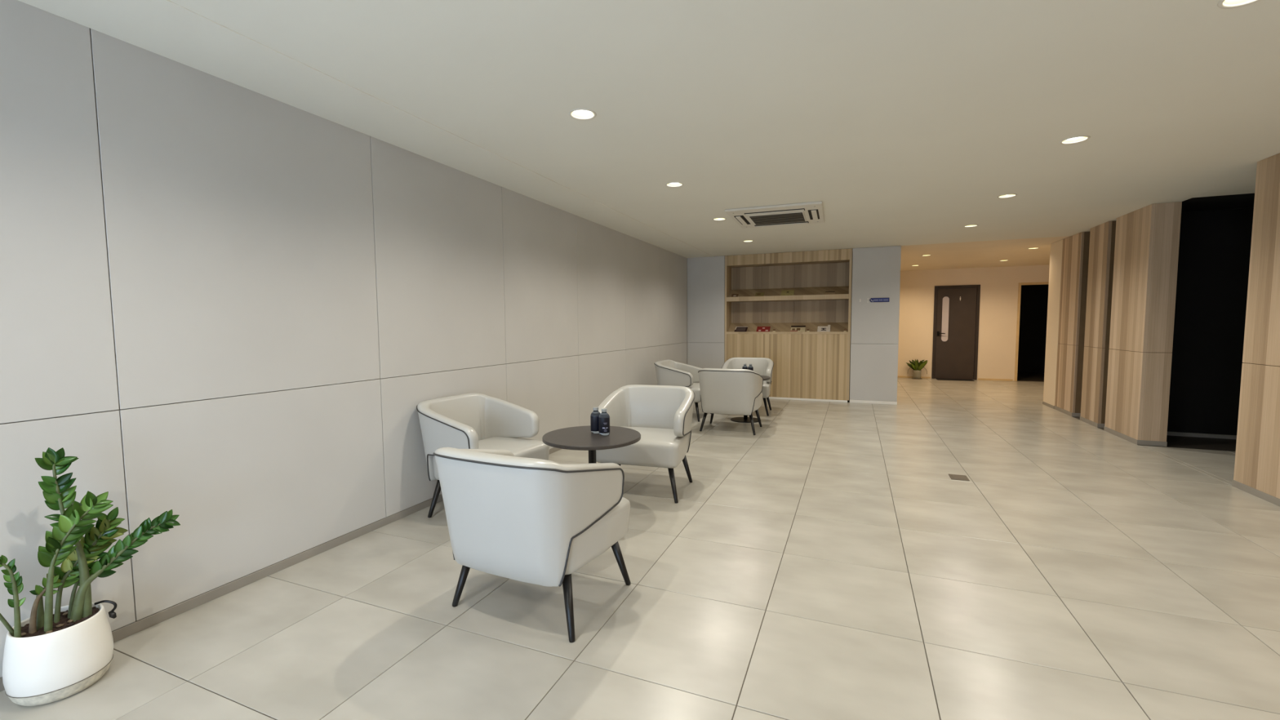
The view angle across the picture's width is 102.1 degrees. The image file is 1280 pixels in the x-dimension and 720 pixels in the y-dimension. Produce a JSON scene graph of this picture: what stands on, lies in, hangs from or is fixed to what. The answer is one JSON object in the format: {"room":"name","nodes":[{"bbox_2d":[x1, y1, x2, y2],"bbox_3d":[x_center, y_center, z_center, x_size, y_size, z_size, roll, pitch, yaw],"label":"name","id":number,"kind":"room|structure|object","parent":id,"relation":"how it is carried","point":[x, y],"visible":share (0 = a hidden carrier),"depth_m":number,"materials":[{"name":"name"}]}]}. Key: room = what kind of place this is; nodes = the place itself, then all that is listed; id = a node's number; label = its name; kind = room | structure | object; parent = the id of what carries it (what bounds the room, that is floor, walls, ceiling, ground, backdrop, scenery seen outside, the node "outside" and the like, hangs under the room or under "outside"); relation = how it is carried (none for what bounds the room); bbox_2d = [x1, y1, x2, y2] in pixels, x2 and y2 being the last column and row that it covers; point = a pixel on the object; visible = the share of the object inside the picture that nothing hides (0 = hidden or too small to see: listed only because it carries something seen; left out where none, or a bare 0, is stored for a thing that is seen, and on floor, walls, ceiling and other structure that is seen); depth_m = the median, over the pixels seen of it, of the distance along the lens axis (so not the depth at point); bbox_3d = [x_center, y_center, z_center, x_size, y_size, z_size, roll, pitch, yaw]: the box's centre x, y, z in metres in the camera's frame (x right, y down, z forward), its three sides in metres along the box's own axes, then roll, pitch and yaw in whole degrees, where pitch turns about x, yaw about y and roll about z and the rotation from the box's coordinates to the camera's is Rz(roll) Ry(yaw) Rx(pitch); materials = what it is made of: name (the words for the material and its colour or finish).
{"room":"lobby","nodes":[
{"label":"lobby","id":0,"kind":"room"},
{"bbox_2d":[0,0,687,677],"bbox_3d":[-1.108,-0.271,4.439,0.120,2.405,9.973,1,4,22],"label":"wall","id":1,"kind":"structure","parent":0,"point":[236,307],"depth_m":2.43,"materials":[{"name":"white paint"}]},
{"bbox_2d":[0,447,560,691],"bbox_3d":[-1.067,0.911,4.453,0.015,0.045,9.873,1,4,22],"label":"baseboard","id":2,"kind":"structure","parent":1,"relation":"attached to","point":[139,625],"depth_m":2.49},
{"bbox_2d":[17,0,712,257],"bbox_3d":[-0.866,-1.419,4.201,0.463,0.025,9.873,1,4,22],"label":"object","id":3,"kind":"structure","parent":1,"relation":"attached to","point":[166,28],"depth_m":2.44,"materials":[{"name":"paint"}]},
{"bbox_2d":[0,372,1279,719],"bbox_3d":[3.577,0.871,5.974,7.713,0.150,16.630,1,4,22],"label":"floor","id":4,"kind":"structure","parent":0,"point":[827,562],"depth_m":2.29,"materials":[{"name":"tile"}]},
{"bbox_2d":[0,447,180,706],"bbox_3d":[-1.972,0.706,1.812,0.252,0.834,0.509,1,4,22],"label":"potted plant","id":5,"kind":"object","parent":4,"relation":"on","point":[50,655],"visible":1,"depth_m":1.75,"materials":[{"name":"green plant"}]},
{"bbox_2d":[416,392,549,517],"bbox_3d":[-1.065,0.631,3.503,0.675,0.740,0.695,2,4,26],"label":"lounge chair","id":6,"kind":"object","parent":4,"relation":"on","point":[473,420],"visible":0.62,"depth_m":3.55,"materials":[{"name":"grey leather"}]},
{"bbox_2d":[432,447,631,642],"bbox_3d":[-0.468,0.712,2.282,0.695,0.740,0.675,2,4,25],"label":"lounge chair","id":7,"kind":"object","parent":4,"relation":"on","point":[539,522],"visible":1,"depth_m":2.01,"materials":[{"name":"grey leather"}]},
{"bbox_2d":[542,425,640,463],"bbox_3d":[-0.293,0.738,3.196,0.600,0.555,0.600,1,4,22],"label":"round table","id":8,"kind":"object","parent":4,"relation":"on","point":[578,437],"visible":0.53,"depth_m":3.09,"materials":[{"name":"black paint"}]},
{"bbox_2d":[590,407,600,433],"bbox_3d":[-0.275,0.376,3.228,0.068,0.161,0.068,-1,4,-14],"label":"water bottle","id":9,"kind":"object","parent":8,"relation":"on","point":[594,415],"visible":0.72,"depth_m":3.20,"materials":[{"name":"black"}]},
{"bbox_2d":[598,408,609,435],"bbox_3d":[-0.219,0.380,3.172,0.068,0.161,0.068,1,4,22],"label":"water bottle","id":10,"kind":"object","parent":8,"relation":"on","point":[604,417],"visible":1,"depth_m":3.15,"materials":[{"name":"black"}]},
{"bbox_2d":[595,384,694,502],"bbox_3d":[0.051,0.594,3.932,0.695,0.740,0.675,1,4,17],"label":"lounge chair","id":11,"kind":"object","parent":4,"relation":"on","point":[662,415],"visible":0.72,"depth_m":3.93,"materials":[{"name":"grey leather"}]},
{"bbox_2d":[653,360,711,422],"bbox_3d":[0.569,0.383,6.898,0.675,0.740,0.695,1,4,22],"label":"lounge chair","id":12,"kind":"object","parent":4,"relation":"on","point":[668,372],"visible":0.52,"depth_m":6.62,"materials":[{"name":"grey leather"}]},
{"bbox_2d":[697,368,763,435],"bbox_3d":[1.042,0.445,5.965,0.695,0.740,0.675,1,4,21],"label":"lounge chair","id":13,"kind":"object","parent":4,"relation":"on","point":[722,391],"visible":1,"depth_m":5.69,"materials":[{"name":"grey leather"}]},
{"bbox_2d":[721,357,773,416],"bbox_3d":[1.510,0.352,7.253,0.695,0.740,0.675,1,4,18],"label":"lounge chair","id":14,"kind":"object","parent":4,"relation":"on","point":[762,366],"visible":0.55,"depth_m":7.37,"materials":[{"name":"grey leather"}]},
{"bbox_2d":[730,375,770,422],"bbox_3d":[1.346,0.490,6.584,0.600,0.555,0.600,1,4,22],"label":"round table","id":15,"kind":"object","parent":4,"relation":"on","point":[745,419],"visible":0.4,"depth_m":6.55,"materials":[{"name":"black paint"}]},
{"bbox_2d":[742,363,747,368],"bbox_3d":[1.344,0.128,6.623,0.068,0.161,0.068,-1,4,-2],"label":"water bottle","id":16,"kind":"object","parent":15,"relation":"on","point":[744,366],"visible":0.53,"depth_m":6.60,"materials":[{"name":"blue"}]},
{"bbox_2d":[747,364,753,370],"bbox_3d":[1.407,0.130,6.587,0.068,0.161,0.068,0,4,11],"label":"water bottle","id":17,"kind":"object","parent":15,"relation":"on","point":[749,367],"visible":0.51,"depth_m":6.56,"materials":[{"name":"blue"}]},
{"bbox_2d":[724,248,852,402],"bbox_3d":[2.391,-0.549,8.463,1.956,2.352,0.364,1,4,22],"label":"display cabinet","id":18,"kind":"object","parent":4,"relation":"on","point":[812,365],"visible":0.86,"depth_m":8.36,"materials":[{"name":"brown wood"}]},
{"bbox_2d":[731,293,738,297],"bbox_3d":[1.590,-1.077,8.671,0.110,0.065,0.104,1,4,21],"label":"brochure","id":19,"kind":"object","parent":18,"relation":"in","point":[732,295],"visible":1,"depth_m":8.67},
{"bbox_2d":[734,326,747,331],"bbox_3d":[1.698,-0.509,8.705,0.205,0.107,0.172,1,4,24],"label":"brochure","id":20,"kind":"object","parent":18,"relation":"in","point":[737,328],"visible":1,"depth_m":8.72,"materials":[{"name":"black paper"}]},
{"bbox_2d":[736,328,745,330],"bbox_3d":[1.701,-0.516,8.711,0.148,0.001,0.100,1,36,24],"label":"print","id":21,"kind":"object","parent":20,"relation":"attached to","point":[738,329],"depth_m":8.71},
{"bbox_2d":[755,292,764,296],"bbox_3d":[1.969,-1.075,8.517,0.140,0.076,0.109,1,4,21],"label":"brochure","id":22,"kind":"object","parent":18,"relation":"in","point":[758,294],"visible":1,"depth_m":8.52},
{"bbox_2d":[755,326,770,331],"bbox_3d":[2.040,-0.501,8.564,0.215,0.106,0.172,1,4,21],"label":"brochure","id":23,"kind":"object","parent":18,"relation":"in","point":[758,328],"visible":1,"depth_m":8.58,"materials":[{"name":"red paper"}]},
{"bbox_2d":[780,289,794,295],"bbox_3d":[2.387,-1.083,8.371,0.200,0.107,0.160,1,4,23],"label":"brochure","id":24,"kind":"object","parent":18,"relation":"in","point":[784,292],"visible":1,"depth_m":8.38,"materials":[{"name":"paper"}]},
{"bbox_2d":[726,293,848,301],"bbox_3d":[2.323,-0.994,8.282,1.889,0.073,0.030,1,4,22],"label":"shelf","id":25,"kind":"object","parent":18,"relation":"attached to","point":[833,296],"depth_m":8.24,"materials":[{"name":"brown wood"}]},
{"bbox_2d":[728,322,848,331],"bbox_3d":[2.392,-0.513,8.474,1.888,0.190,0.297,1,4,22],"label":"shelf","id":26,"kind":"object","parent":18,"relation":"attached to","point":[752,326],"depth_m":8.51,"materials":[{"name":"brown wood"}]},
{"bbox_2d":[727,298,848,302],"bbox_3d":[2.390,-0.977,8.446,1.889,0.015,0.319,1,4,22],"label":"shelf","id":27,"kind":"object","parent":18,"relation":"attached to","point":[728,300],"depth_m":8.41,"materials":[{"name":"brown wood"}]},
{"bbox_2d":[728,285,848,297],"bbox_3d":[2.388,-1.095,8.433,1.888,0.173,0.297,1,4,22],"label":"shelf","id":28,"kind":"object","parent":18,"relation":"attached to","point":[771,291],"depth_m":8.42,"materials":[{"name":"brown wood"}]},
{"bbox_2d":[790,325,805,331],"bbox_3d":[2.553,-0.496,8.361,0.225,0.118,0.189,1,4,22],"label":"brochure","id":29,"kind":"object","parent":18,"relation":"in","point":[793,328],"visible":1,"depth_m":8.38,"materials":[{"name":"beige paper"}]},
{"bbox_2d":[791,325,805,327],"bbox_3d":[2.579,-0.546,8.425,0.225,0.002,0.048,2,35,22],"label":"print","id":30,"kind":"object","parent":29,"relation":"on","point":[791,326],"depth_m":8.42},
{"bbox_2d":[817,324,830,331],"bbox_3d":[2.912,-0.492,8.194,0.190,0.128,0.156,1,4,22],"label":"brochure","id":31,"kind":"object","parent":18,"relation":"in","point":[820,328],"visible":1,"depth_m":8.20,"materials":[{"name":"white paper"}]},
{"bbox_2d":[825,291,835,294],"bbox_3d":[2.974,-1.045,8.095,0.140,0.061,0.095,1,4,21],"label":"brochure","id":32,"kind":"object","parent":18,"relation":"in","point":[826,292],"visible":1,"depth_m":8.10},
{"bbox_2d":[906,359,927,379],"bbox_3d":[6.035,0.193,11.283,0.414,0.430,0.255,1,4,22],"label":"potted plant","id":33,"kind":"object","parent":4,"relation":"on","point":[917,366],"visible":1,"depth_m":11.22,"materials":[{"name":"green plant"}]},
{"bbox_2d":[935,377,974,381],"bbox_3d":[6.690,0.418,10.998,0.670,0.012,0.270,1,4,22],"label":"door mat","id":34,"kind":"object","parent":4,"relation":"on","point":[938,379],"visible":1,"depth_m":10.97,"materials":[{"name":"black rubber"}]},
{"bbox_2d":[948,474,969,480],"bbox_3d":[2.528,0.930,4.103,0.124,0.005,0.150,1,4,22],"label":"socket","id":35,"kind":"object","parent":4,"relation":"on","point":[955,477],"visible":1,"depth_m":4.10,"materials":[{"name":"silver metal"}]},
{"bbox_2d":[686,255,724,382],"bbox_3d":[1.107,-0.572,8.909,0.751,2.355,0.200,1,4,22],"label":"wall","id":36,"kind":"structure","parent":0,"point":[705,342],"depth_m":8.77,"materials":[{"name":"grey paint"}]},
{"bbox_2d":[169,0,1279,256],"bbox_3d":[1.472,-1.361,3.251,5.510,0.001,9.900,1,4,22],"label":"ceiling","id":37,"kind":"structure","parent":0,"point":[908,121],"depth_m":2.56,"materials":[{"name":"paint"}]},
{"bbox_2d":[568,108,596,119],"bbox_3d":[-0.307,-1.330,2.765,0.149,0.038,0.149,1,4,22],"label":"recessed light","id":38,"kind":"object","parent":37,"relation":"in","point":[577,113],"visible":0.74,"depth_m":2.79,"materials":[{"name":"white plastic"}]},
{"bbox_2d":[665,182,683,186],"bbox_3d":[0.278,-1.432,4.175,0.149,0.038,0.149,1,4,22],"label":"recessed light","id":39,"kind":"object","parent":37,"relation":"in","point":[670,184],"visible":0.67,"depth_m":4.21,"materials":[{"name":"white plastic"}]},
{"bbox_2d":[712,217,726,220],"bbox_3d":[0.855,-1.533,5.567,0.149,0.038,0.149,1,4,22],"label":"recessed light","id":40,"kind":"object","parent":37,"relation":"in","point":[713,219],"visible":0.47,"depth_m":5.61,"materials":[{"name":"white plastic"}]},
{"bbox_2d":[724,201,824,228],"bbox_3d":[1.436,-1.492,5.405,0.910,0.035,1.000,1,4,21],"label":"air conditioner","id":41,"kind":"object","parent":37,"relation":"attached to","point":[803,213],"visible":1,"depth_m":5.25,"materials":[{"name":"white plastic"}]},
{"bbox_2d":[733,215,751,224],"bbox_3d":[1.098,-1.495,5.534,0.095,0.001,0.500,1,4,21],"label":"outlet","id":42,"kind":"object","parent":41,"relation":"attached to","point":[741,220],"depth_m":5.50,"materials":[{"name":"white plastic"}]},
{"bbox_2d":[743,208,804,213],"bbox_3d":[1.330,-1.468,5.128,0.580,0.001,0.095,1,4,21],"label":"outlet","id":43,"kind":"object","parent":41,"relation":"attached to","point":[795,209],"depth_m":5.09,"materials":[{"name":"white plastic"}]},
{"bbox_2d":[749,212,804,225],"bbox_3d":[1.450,-1.483,5.443,0.520,0.002,0.480,1,4,21],"label":"grille","id":44,"kind":"object","parent":41,"relation":"attached to","point":[785,217],"depth_m":5.40,"materials":[{"name":"plastic"}]},
{"bbox_2d":[754,221,808,226],"bbox_3d":[1.575,-1.514,5.766,0.580,0.001,0.095,1,4,21],"label":"outlet","id":45,"kind":"object","parent":41,"relation":"attached to","point":[805,222],"depth_m":5.75,"materials":[{"name":"white plastic"}]},
{"bbox_2d":[808,208,819,219],"bbox_3d":[1.775,-1.481,5.275,0.095,0.001,0.500,1,4,21],"label":"outlet","id":46,"kind":"object","parent":41,"relation":"attached to","point":[813,214],"depth_m":5.24,"materials":[{"name":"white plastic"}]},
{"bbox_2d":[963,224,977,226],"bbox_3d":[3.881,-1.589,6.066,0.149,0.038,0.149,1,4,22],"label":"recessed light","id":47,"kind":"object","parent":37,"relation":"in","point":[971,225],"visible":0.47,"depth_m":6.09,"materials":[{"name":"white plastic"}]},
{"bbox_2d":[996,193,1017,198],"bbox_3d":[3.285,-1.484,4.628,0.149,0.038,0.149,1,4,22],"label":"recessed light","id":48,"kind":"object","parent":37,"relation":"in","point":[1005,196],"visible":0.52,"depth_m":4.66,"materials":[{"name":"white plastic"}]},
{"bbox_2d":[1059,135,1090,144],"bbox_3d":[2.697,-1.381,3.209,0.149,0.038,0.149,1,4,22],"label":"recessed light","id":49,"kind":"object","parent":37,"relation":"in","point":[1074,140],"visible":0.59,"depth_m":3.23,"materials":[{"name":"white plastic"}]},
{"bbox_2d":[1217,0,1260,8],"bbox_3d":[2.108,-1.278,1.789,0.149,0.038,0.149,1,4,22],"label":"recessed light","id":50,"kind":"object","parent":37,"relation":"in","point":[1224,4],"visible":1,"depth_m":1.84,"materials":[{"name":"white plastic"}]},
{"bbox_2d":[759,251,853,399],"bbox_3d":[2.485,-0.566,8.686,1.966,2.355,0.060,1,4,22],"label":"wall","id":51,"kind":"structure","parent":0,"point":[852,251],"depth_m":8.32,"materials":[{"name":"grey paint"}]},
{"bbox_2d":[849,245,901,401],"bbox_3d":[3.610,-0.524,7.973,0.659,2.355,0.380,1,4,22],"label":"wall","id":52,"kind":"structure","parent":0,"point":[876,271],"depth_m":7.79,"materials":[{"name":"grey paint"}]},
{"bbox_2d":[849,399,897,404],"bbox_3d":[3.550,0.640,7.884,0.659,0.045,0.025,1,4,22],"label":"baseboard","id":53,"kind":"structure","parent":52,"relation":"attached to","point":[851,400],"depth_m":7.87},
{"bbox_2d":[869,297,889,302],"bbox_3d":[3.582,-0.899,7.744,0.273,0.063,0.014,1,4,22],"label":"sign","id":54,"kind":"object","parent":52,"relation":"attached to","point":[872,300],"visible":1,"depth_m":7.74,"materials":[{"name":"blue"}]},
{"bbox_2d":[852,235,1070,271],"bbox_3d":[6.026,-1.797,8.998,5.200,0.001,4.228,1,4,22],"label":"ceiling","id":55,"kind":"structure","parent":0,"point":[982,254],"depth_m":8.67,"materials":[{"name":"beige paint"}]},
{"bbox_2d":[897,264,1049,381],"bbox_3d":[6.865,-0.768,11.084,5.400,2.365,0.120,1,4,22],"label":"wall","id":56,"kind":"structure","parent":0,"point":[998,300],"depth_m":10.89,"materials":[{"name":"beige paint"}]},
{"bbox_2d":[897,376,930,378],"bbox_3d":[5.397,0.366,11.703,2.060,0.035,0.012,1,4,22],"label":"baseboard","id":57,"kind":"structure","parent":56,"relation":"attached to","point":[898,376],"depth_m":11.46,"materials":[{"name":"brown wood"}]},
{"bbox_2d":[931,284,980,379],"bbox_3d":[6.766,-0.589,11.103,0.840,2.005,0.183,1,4,22],"label":"door","id":58,"kind":"structure","parent":56,"relation":"in","point":[956,308],"depth_m":11.07,"materials":[{"name":"brown wood"}]},
{"bbox_2d":[977,377,1013,381],"bbox_3d":[7.453,0.411,10.854,0.610,0.035,0.012,1,4,22],"label":"baseboard","id":59,"kind":"structure","parent":56,"relation":"attached to","point":[980,379],"depth_m":10.85,"materials":[{"name":"beige wood"}]},
{"bbox_2d":[1013,281,1048,381],"bbox_3d":[8.169,-0.568,10.557,0.840,2.020,0.142,1,4,22],"label":"door frame","id":60,"kind":"structure","parent":56,"relation":"in","point":[1020,284],"depth_m":10.62,"materials":[{"name":"brown wood"}]},
{"bbox_2d":[1017,284,1048,373],"bbox_3d":[9.226,-0.899,12.472,1.700,2.400,0.100,1,4,22],"label":"doorway","id":61,"kind":"structure","parent":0,"point":[1033,298],"depth_m":12.36,"materials":[{"name":"black"}]},
{"bbox_2d":[1043,201,1182,446],"bbox_3d":[5.577,-0.422,6.312,0.228,2.355,2.798,1,4,22],"label":"wall","id":62,"kind":"structure","parent":0,"point":[1146,251],"depth_m":5.58,"materials":[{"name":"brown wood"}]},
{"bbox_2d":[1042,401,1053,408],"bbox_3d":[5.922,0.653,7.505,0.008,0.040,0.479,1,4,22],"label":"baseboard","id":63,"kind":"structure","parent":62,"relation":"attached to","point":[1043,402],"depth_m":7.50,"materials":[{"name":"beige"}]},
{"bbox_2d":[1167,208,1253,435],"bbox_3d":[6.275,-0.355,5.283,1.848,2.355,0.080,1,4,22],"label":"wall","id":64,"kind":"structure","parent":0,"point":[1215,246],"depth_m":5.38,"materials":[{"name":"black"}]},
{"bbox_2d":[1167,431,1236,439],"bbox_3d":[6.218,0.802,5.338,1.747,0.040,0.014,1,4,22],"label":"baseboard","id":65,"kind":"structure","parent":64,"relation":"attached to","point":[1171,433],"depth_m":5.45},
{"bbox_2d":[1181,174,1256,213],"bbox_3d":[5.894,-1.470,4.177,1.952,0.031,2.400,1,4,22],"label":"ceiling","id":66,"kind":"structure","parent":0,"point":[1246,200],"depth_m":4.80,"materials":[{"name":"white paint"}]},
{"bbox_2d":[1231,153,1279,506],"bbox_3d":[4.272,-0.193,3.163,0.228,2.354,1.226,1,4,22],"label":"wall","id":67,"kind":"structure","parent":0,"point":[1257,455],"depth_m":3.60,"materials":[{"name":"brown wood"}]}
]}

